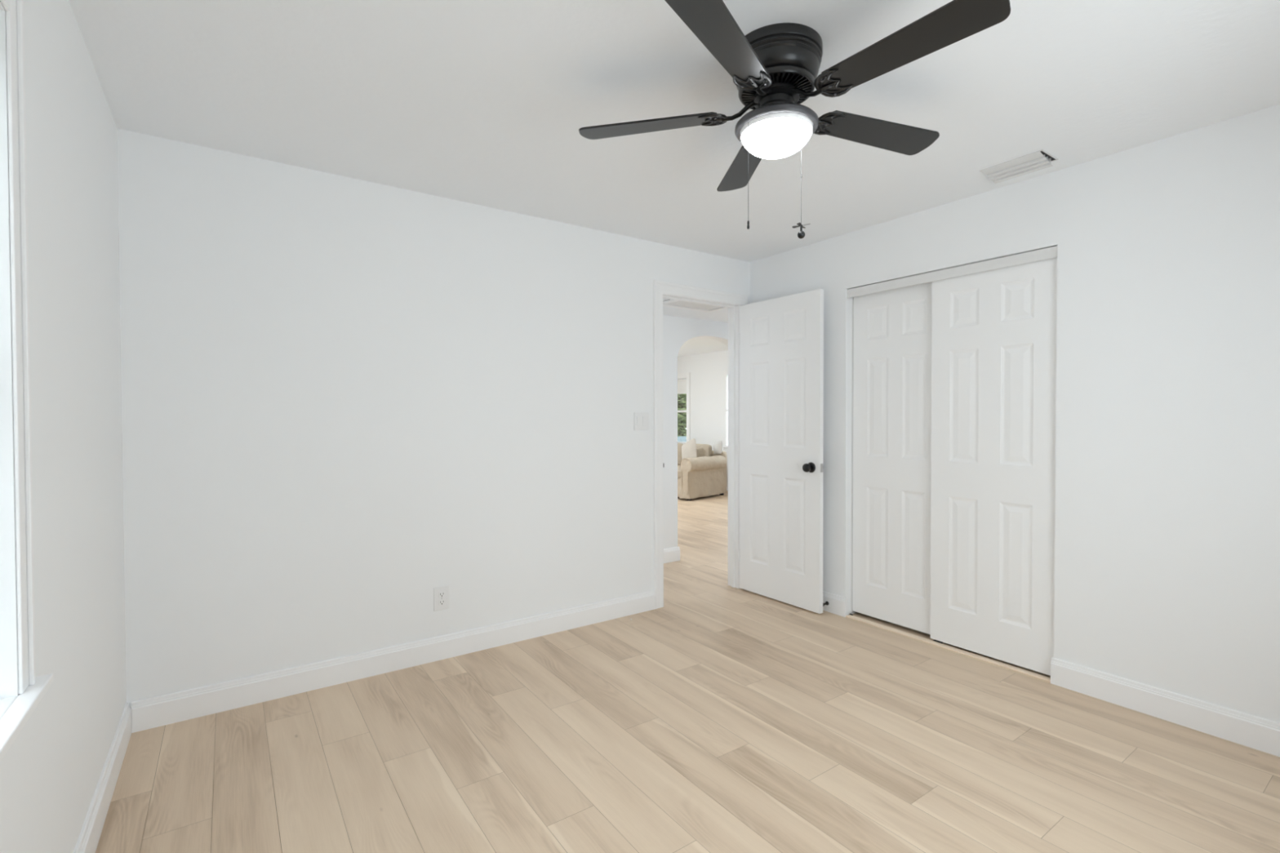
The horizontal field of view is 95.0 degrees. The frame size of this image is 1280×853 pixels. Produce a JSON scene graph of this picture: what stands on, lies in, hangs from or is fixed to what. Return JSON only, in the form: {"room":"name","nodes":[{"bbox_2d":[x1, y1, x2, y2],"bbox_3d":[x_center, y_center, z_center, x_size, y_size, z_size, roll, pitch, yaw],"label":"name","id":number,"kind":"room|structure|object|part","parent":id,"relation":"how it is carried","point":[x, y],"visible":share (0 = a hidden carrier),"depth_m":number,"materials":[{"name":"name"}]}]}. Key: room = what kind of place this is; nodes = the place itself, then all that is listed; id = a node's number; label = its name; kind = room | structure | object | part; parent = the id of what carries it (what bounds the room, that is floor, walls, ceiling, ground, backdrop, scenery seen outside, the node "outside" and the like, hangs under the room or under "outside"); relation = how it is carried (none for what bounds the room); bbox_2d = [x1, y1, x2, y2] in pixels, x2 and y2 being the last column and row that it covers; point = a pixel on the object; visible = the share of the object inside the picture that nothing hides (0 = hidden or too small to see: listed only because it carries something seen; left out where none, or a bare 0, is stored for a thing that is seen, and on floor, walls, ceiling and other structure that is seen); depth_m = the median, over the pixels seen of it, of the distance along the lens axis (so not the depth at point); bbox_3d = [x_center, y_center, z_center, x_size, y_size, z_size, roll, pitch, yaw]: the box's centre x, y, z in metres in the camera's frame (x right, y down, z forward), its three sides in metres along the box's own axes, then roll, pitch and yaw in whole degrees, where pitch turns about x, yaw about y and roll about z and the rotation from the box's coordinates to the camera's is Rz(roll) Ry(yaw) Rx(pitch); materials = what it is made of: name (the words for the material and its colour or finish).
{"room":"empty bedroom","nodes":[
{"label":"empty bedroom","id":0,"kind":"room"},
{"bbox_2d":[0,0,126,852],"bbox_3d":[-1.072,0.047,0.800,0.140,2.440,3.961,-1,1,-35],"label":"wall","id":1,"kind":"structure","parent":0,"point":[51,773],"depth_m":1.53,"materials":[{"name":"white paint"}]},
{"bbox_2d":[0,0,53,761],"bbox_3d":[-0.918,-0.151,0.602,0.179,1.428,1.484,-1,1,-35],"label":"window","id":2,"kind":"structure","parent":1,"relation":"in","point":[15,711],"depth_m":1.18,"materials":[{"name":"white paint"}]},
{"bbox_3d":[-0.866,-0.162,0.638,0.015,1.408,1.404,-1,1,-35],"label":"casing","id":3,"kind":"part","parent":2,"relation":"part of","materials":[{"name":"white paint"}]},
{"bbox_3d":[-0.897,0.553,0.626,0.133,0.020,1.484,-1,1,-35],"label":"sill","id":4,"kind":"part","parent":2,"relation":"part of","materials":[{"name":"white paint"}]},
{"bbox_2d":[73,702,131,852],"bbox_3d":[-1.005,1.206,0.862,0.016,0.122,3.741,-1,1,-35],"label":"baseboard","id":5,"kind":"structure","parent":1,"relation":"attached to","point":[90,834],"depth_m":1.89,"materials":[{"name":"white paint"}]},
{"bbox_2d":[117,128,750,707],"bbox_3d":[-0.617,0.005,3.474,3.684,2.440,0.110,-1,1,-35],"label":"wall","id":6,"kind":"structure","parent":0,"point":[346,401],"depth_m":2.87,"materials":[{"name":"white paint"}]},
{"bbox_2d":[131,590,655,733],"bbox_3d":[-0.987,1.170,3.153,2.650,0.122,0.016,-1,1,-35],"label":"baseboard","id":7,"kind":"structure","parent":6,"relation":"attached to","point":[180,706],"depth_m":2.88,"materials":[{"name":"white paint"}]},
{"bbox_2d":[433,585,448,611],"bbox_3d":[-1.051,0.910,3.109,0.080,0.124,0.008,-1,1,-35],"label":"wall outlet","id":8,"kind":"object","parent":6,"relation":"attached to","point":[441,594],"visible":1,"depth_m":3.11,"materials":[{"name":"white plastic"}]},
{"bbox_2d":[438,599,444,605],"bbox_3d":[-1.049,0.931,3.108,0.033,0.029,0.003,-1,1,-35],"label":"receptacle","id":9,"kind":"object","parent":8,"relation":"attached to","point":[441,602],"depth_m":3.11,"materials":[{"name":"grey plastic"}]},
{"bbox_2d":[438,591,444,597],"bbox_3d":[-1.049,0.889,3.107,0.033,0.029,0.003,-1,1,-35],"label":"receptacle","id":10,"kind":"object","parent":8,"relation":"attached to","point":[441,593],"depth_m":3.11,"materials":[{"name":"grey plastic"}]},
{"bbox_2d":[634,412,648,430],"bbox_3d":[0.012,-0.034,3.842,0.117,0.118,0.011,-1,1,-35],"label":"light switch","id":11,"kind":"object","parent":6,"relation":"attached to","point":[641,419],"visible":1,"depth_m":3.84,"materials":[{"name":"white plastic"}]},
{"bbox_2d":[653,280,747,608],"bbox_3d":[0.449,0.119,4.148,0.867,2.186,0.017,-1,1,-35],"label":"trim","id":12,"kind":"structure","parent":6,"relation":"attached to","point":[660,287],"depth_m":3.92,"materials":[{"name":"white paint"}]},
{"bbox_2d":[662,293,739,588],"bbox_3d":[0.412,0.150,4.201,0.741,2.123,0.114,-1,1,-35],"label":"trim","id":13,"kind":"structure","parent":6,"relation":"attached to","point":[733,309],"depth_m":4.39,"materials":[{"name":"white paint"}]},
{"bbox_2d":[737,288,823,613],"bbox_3d":[0.955,0.159,4.059,0.169,2.083,0.723,-1,1,-36],"label":"door","id":14,"kind":"structure","parent":6,"relation":"in","point":[780,340],"depth_m":4.00,"materials":[{"name":"white paint"}]},
{"bbox_3d":[1.086,0.266,3.793,0.067,0.068,0.068,-1,1,-36],"label":"door knob","id":15,"kind":"part","parent":14,"relation":"part of","materials":[{"name":"black metal"}]},
{"bbox_3d":[1.167,0.267,3.768,0.025,0.056,0.002,-1,1,-36],"label":"latch plate","id":16,"kind":"part","parent":14,"relation":"part of","materials":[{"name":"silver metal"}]},
{"bbox_2d":[68,0,1279,262],"bbox_3d":[0.431,-1.242,1.840,3.823,0.100,3.961,-1,1,-35],"label":"ceiling","id":17,"kind":"structure","parent":0,"point":[486,103],"depth_m":2.12,"materials":[{"name":"white paint"}]},
{"bbox_2d":[578,0,1010,239],"bbox_3d":[0.469,-0.904,1.853,1.260,0.578,1.237,-1,1,-35],"label":"ceiling fan","id":18,"kind":"object","parent":17,"relation":"hanging from","point":[774,68],"visible":1,"depth_m":1.76,"materials":[{"name":"black metal"}]},
{"bbox_3d":[0.026,-1.011,1.977,0.474,0.031,0.130,0,1,14],"label":"blade","id":19,"kind":"part","parent":18,"relation":"part of","materials":[{"name":"black laminate"}]},
{"bbox_3d":[0.211,-1.005,1.517,0.130,0.031,0.474,0,1,32],"label":"blade","id":20,"kind":"part","parent":18,"relation":"part of","materials":[{"name":"black laminate"}]},
{"bbox_3d":[0.406,-1.017,2.295,0.130,0.031,0.474,0,1,-4],"label":"blade","id":21,"kind":"part","parent":18,"relation":"part of","materials":[{"name":"black laminate"}]},
{"bbox_3d":[0.336,-0.797,1.820,0.002,0.321,0.002,-1,1,-35],"label":"pull chain","id":22,"kind":"part","parent":18,"relation":"part of","materials":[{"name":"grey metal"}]},
{"bbox_3d":[0.435,-0.901,1.876,0.222,0.061,0.222,-1,1,-35],"label":"lamp shade","id":23,"kind":"part","parent":18,"relation":"part of","materials":[{"name":"white glass"}]},
{"bbox_3d":[0.533,-0.814,1.939,0.002,0.292,0.002,-1,1,-35],"label":"pull chain","id":24,"kind":"part","parent":18,"relation":"part of","materials":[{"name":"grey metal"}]},
{"bbox_3d":[0.826,-1.014,2.033,0.474,0.031,0.130,0,1,-22],"label":"blade","id":25,"kind":"part","parent":18,"relation":"part of","materials":[{"name":"black laminate"}]},
{"bbox_3d":[0.706,-1.007,1.552,0.130,0.031,0.474,-1,1,-40],"label":"blade","id":26,"kind":"part","parent":18,"relation":"part of","materials":[{"name":"black laminate"}]},
{"bbox_2d":[979,149,1057,183],"bbox_3d":[1.746,-1.193,2.710,0.166,0.032,0.264,-1,1,-35],"label":"ceiling vent","id":27,"kind":"object","parent":17,"relation":"in","point":[1042,159],"visible":1,"depth_m":2.69,"materials":[{"name":"white metal"}]},
{"bbox_3d":[1.701,-1.202,2.683,0.051,0.009,0.243,-1,1,-35],"label":"deflector plate","id":28,"kind":"part","parent":27,"relation":"part of","materials":[{"name":"white metal"}]},
{"bbox_3d":[1.745,-1.207,2.710,0.166,0.004,0.264,-1,1,-35],"label":"frame","id":29,"kind":"part","parent":27,"relation":"part of","materials":[{"name":"white metal"}]},
{"bbox_2d":[95,490,1279,852],"bbox_3d":[0.002,1.237,5.888,7.487,0.100,10.840,-1,1,-35],"label":"floor","id":30,"kind":"structure","parent":0,"point":[720,717],"depth_m":2.19,"materials":[{"name":"brown wood"}]},
{"bbox_2d":[677,443,726,500],"bbox_3d":[0.337,0.706,10.002,2.162,0.835,1.093,1,1,43],"label":"sofa","id":31,"kind":"object","parent":30,"relation":"on","point":[704,474],"visible":0.36,"depth_m":9.24,"materials":[{"name":"beige fabric"}]},
{"bbox_2d":[677,465,681,478],"bbox_3d":[0.581,0.738,9.658,0.825,0.170,0.730,1,1,43],"label":"seat cushion","id":32,"kind":"object","parent":31,"relation":"on","point":[679,473],"depth_m":9.17,"materials":[{"name":"beige fabric"}]},
{"bbox_2d":[677,443,683,465],"bbox_3d":[0.543,0.476,10.232,0.550,0.385,0.231,1,1,43],"label":"cushion","id":33,"kind":"object","parent":31,"relation":"on","point":[679,445],"depth_m":10.02,"materials":[{"name":"beige fabric"}]},
{"bbox_2d":[681,438,696,459],"bbox_3d":[0.798,0.419,9.569,0.165,0.450,0.461,0,1,-22],"label":"throw pillow","id":34,"kind":"object","parent":31,"relation":"on","point":[689,448],"visible":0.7,"depth_m":9.49,"materials":[{"name":"beige fabric"}]},
{"bbox_3d":[1.022,0.755,9.331,0.234,0.562,0.955,1,1,43],"label":"arm","id":35,"kind":"part","parent":31,"relation":"part of","materials":[{"name":"beige fabric"}]},
{"bbox_2d":[696,444,711,457],"bbox_3d":[0.952,0.481,9.856,0.550,0.385,0.231,1,1,43],"label":"cushion","id":36,"kind":"object","parent":31,"relation":"on","point":[702,450],"depth_m":9.68,"materials":[{"name":"beige fabric"}]},
{"bbox_2d":[713,440,723,453],"bbox_3d":[1.283,0.341,9.638,0.141,0.229,0.232,0,1,-20],"label":"throw pillow","id":37,"kind":"object","parent":31,"relation":"on","point":[717,446],"visible":1,"depth_m":9.57,"materials":[{"name":"white fabric"}]},
{"bbox_2d":[845,614,1050,682],"bbox_3d":[1.661,1.219,3.295,0.038,0.008,1.142,-1,1,-35],"label":"strip","id":38,"kind":"object","parent":30,"relation":"on","point":[928,641],"visible":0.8,"depth_m":3.20,"materials":[{"name":"beige wood"}]},
{"bbox_2d":[662,315,728,549],"bbox_3d":[0.316,-0.025,5.285,4.200,2.440,0.120,-1,1,-35],"label":"wall","id":39,"kind":"structure","parent":0,"point":[677,331],"depth_m":5.19,"materials":[{"name":"white paint"}]},
{"bbox_2d":[663,546,679,563],"bbox_3d":[-0.502,1.146,4.642,2.095,0.122,0.016,-1,1,-35],"label":"baseboard","id":40,"kind":"structure","parent":39,"relation":"attached to","point":[671,554],"depth_m":5.19,"materials":[{"name":"white paint"}]},
{"bbox_2d":[662,298,728,323],"bbox_3d":[0.546,-1.019,4.853,4.100,0.100,0.829,-1,1,-35],"label":"ceiling","id":41,"kind":"structure","parent":0,"point":[721,316],"depth_m":5.10,"materials":[{"name":"white paint"}]},
{"bbox_2d":[662,299,728,312],"bbox_3d":[0.466,-0.958,4.595,0.580,0.014,0.420,-1,1,-35],"label":"attic hatch","id":42,"kind":"object","parent":41,"relation":"attached to","point":[668,303],"visible":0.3,"depth_m":4.68,"materials":[{"name":"white paint"}]},
{"bbox_3d":[0.465,-0.961,4.595,0.462,0.005,0.302,-1,1,-35],"label":"panel","id":43,"kind":"part","parent":42,"relation":"part of","materials":[{"name":"white paint"}]},
{"bbox_2d":[677,350,728,484],"bbox_3d":[1.720,-0.101,10.014,0.140,2.440,6.000,-1,1,-35],"label":"wall","id":44,"kind":"structure","parent":0,"point":[707,371],"depth_m":10.60,"materials":[{"name":"white paint"}]},
{"bbox_2d":[677,372,689,444],"bbox_3d":[0.652,-0.335,11.473,0.144,1.370,1.180,-1,1,-35],"label":"window","id":45,"kind":"structure","parent":44,"relation":"in","point":[680,375],"depth_m":11.05,"materials":[{"name":"white paint"}]},
{"bbox_2d":[677,378,686,394],"bbox_3d":[0.660,-0.773,11.473,0.030,0.285,0.860,-1,1,-35],"label":"roller shade","id":46,"kind":"object","parent":45,"relation":"attached to","point":[682,383],"visible":0.29,"depth_m":11.26,"materials":[{"name":"white fabric"}]},
{"bbox_3d":[0.692,-0.296,11.502,0.045,1.250,0.900,-1,1,-35],"label":"sash","id":47,"kind":"part","parent":45,"relation":"part of","materials":[{"name":"white paint"}]},
{"bbox_2d":[723,373,728,448],"bbox_3d":[1.755,-0.273,9.841,0.069,1.290,1.000,-1,1,-35],"label":"window","id":48,"kind":"structure","parent":44,"relation":"in","point":[726,374],"depth_m":10.21,"materials":[{"name":"white paint"}]},
{"bbox_3d":[1.764,-0.283,9.847,0.045,1.270,0.920,-1,1,-35],"label":"sash","id":49,"kind":"part","parent":48,"relation":"part of","materials":[{"name":"white paint"}]},
{"bbox_2d":[677,337,728,356],"bbox_3d":[-0.450,-1.343,8.556,5.340,0.100,6.140,-1,1,-35],"label":"ceiling","id":50,"kind":"structure","parent":0,"point":[695,345],"depth_m":9.74,"materials":[{"name":"white paint"}]},
{"bbox_2d":[750,104,1279,723],"bbox_3d":[1.984,0.008,2.883,0.110,2.440,3.851,-1,1,-35],"label":"wall","id":51,"kind":"structure","parent":0,"point":[1167,512],"depth_m":2.50,"materials":[{"name":"white paint"}]},
{"bbox_2d":[822,591,846,617],"bbox_3d":[1.070,1.151,4.094,0.016,0.122,0.844,-1,1,-35],"label":"baseboard","id":52,"kind":"structure","parent":51,"relation":"attached to","point":[837,605],"depth_m":3.81,"materials":[{"name":"white paint"}]},
{"bbox_2d":[851,299,854,613],"bbox_3d":[1.383,0.195,3.791,0.044,2.018,0.005,-1,1,-35],"label":"trim","id":53,"kind":"structure","parent":51,"relation":"attached to","point":[852,300],"depth_m":3.78,"materials":[{"name":"white paint"}]},
{"bbox_2d":[852,281,932,634],"bbox_3d":[1.550,0.178,3.547,0.033,2.029,0.582,-1,1,-35],"label":"sliding closet door","id":54,"kind":"structure","parent":51,"relation":"in","point":[892,328],"depth_m":3.54,"materials":[{"name":"white paint"}]},
{"bbox_2d":[847,245,1057,297],"bbox_3d":[1.690,-0.838,3.289,0.100,0.053,1.156,-1,1,-35],"label":"trim","id":55,"kind":"structure","parent":51,"relation":"attached to","point":[1051,252],"depth_m":3.16,"materials":[{"name":"white paint"}]},
{"bbox_2d":[929,257,1057,675],"bbox_3d":[1.834,0.187,3.072,0.033,2.034,0.614,-1,1,-35],"label":"sliding closet door","id":56,"kind":"structure","parent":51,"relation":"in","point":[993,332],"depth_m":3.03,"materials":[{"name":"white paint"}]},
{"bbox_2d":[1050,657,1279,756],"bbox_3d":[2.475,1.178,2.096,0.016,0.122,1.753,-1,1,-35],"label":"baseboard","id":57,"kind":"structure","parent":51,"relation":"attached to","point":[1258,733],"depth_m":2.45,"materials":[{"name":"white paint"}]},
{"label":"outside","id":58,"kind":"structure","parent":0,"visible":0},
{"bbox_3d":[10.712,1.254,25.900,32.700,0.100,50.000,-1,1,-35],"label":"lawn","id":59,"kind":"structure","parent":58,"visible":0},
{"bbox_2d":[677,393,686,436],"bbox_3d":[1.404,-0.436,19.581,3.230,3.538,3.283,-1,1,-35],"label":"tree","id":60,"kind":"object","parent":59,"relation":"on","point":[682,399],"visible":0.09,"depth_m":18.91,"materials":[{"name":"green plant"}]},
{"bbox_2d":[677,435,686,441],"bbox_3d":[2.202,0.812,17.306,5.500,1.090,0.050,-1,1,-35],"label":"fence","id":61,"kind":"object","parent":59,"relation":"on","point":[679,438],"visible":0.02,"depth_m":16.55,"materials":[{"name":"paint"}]}
]}

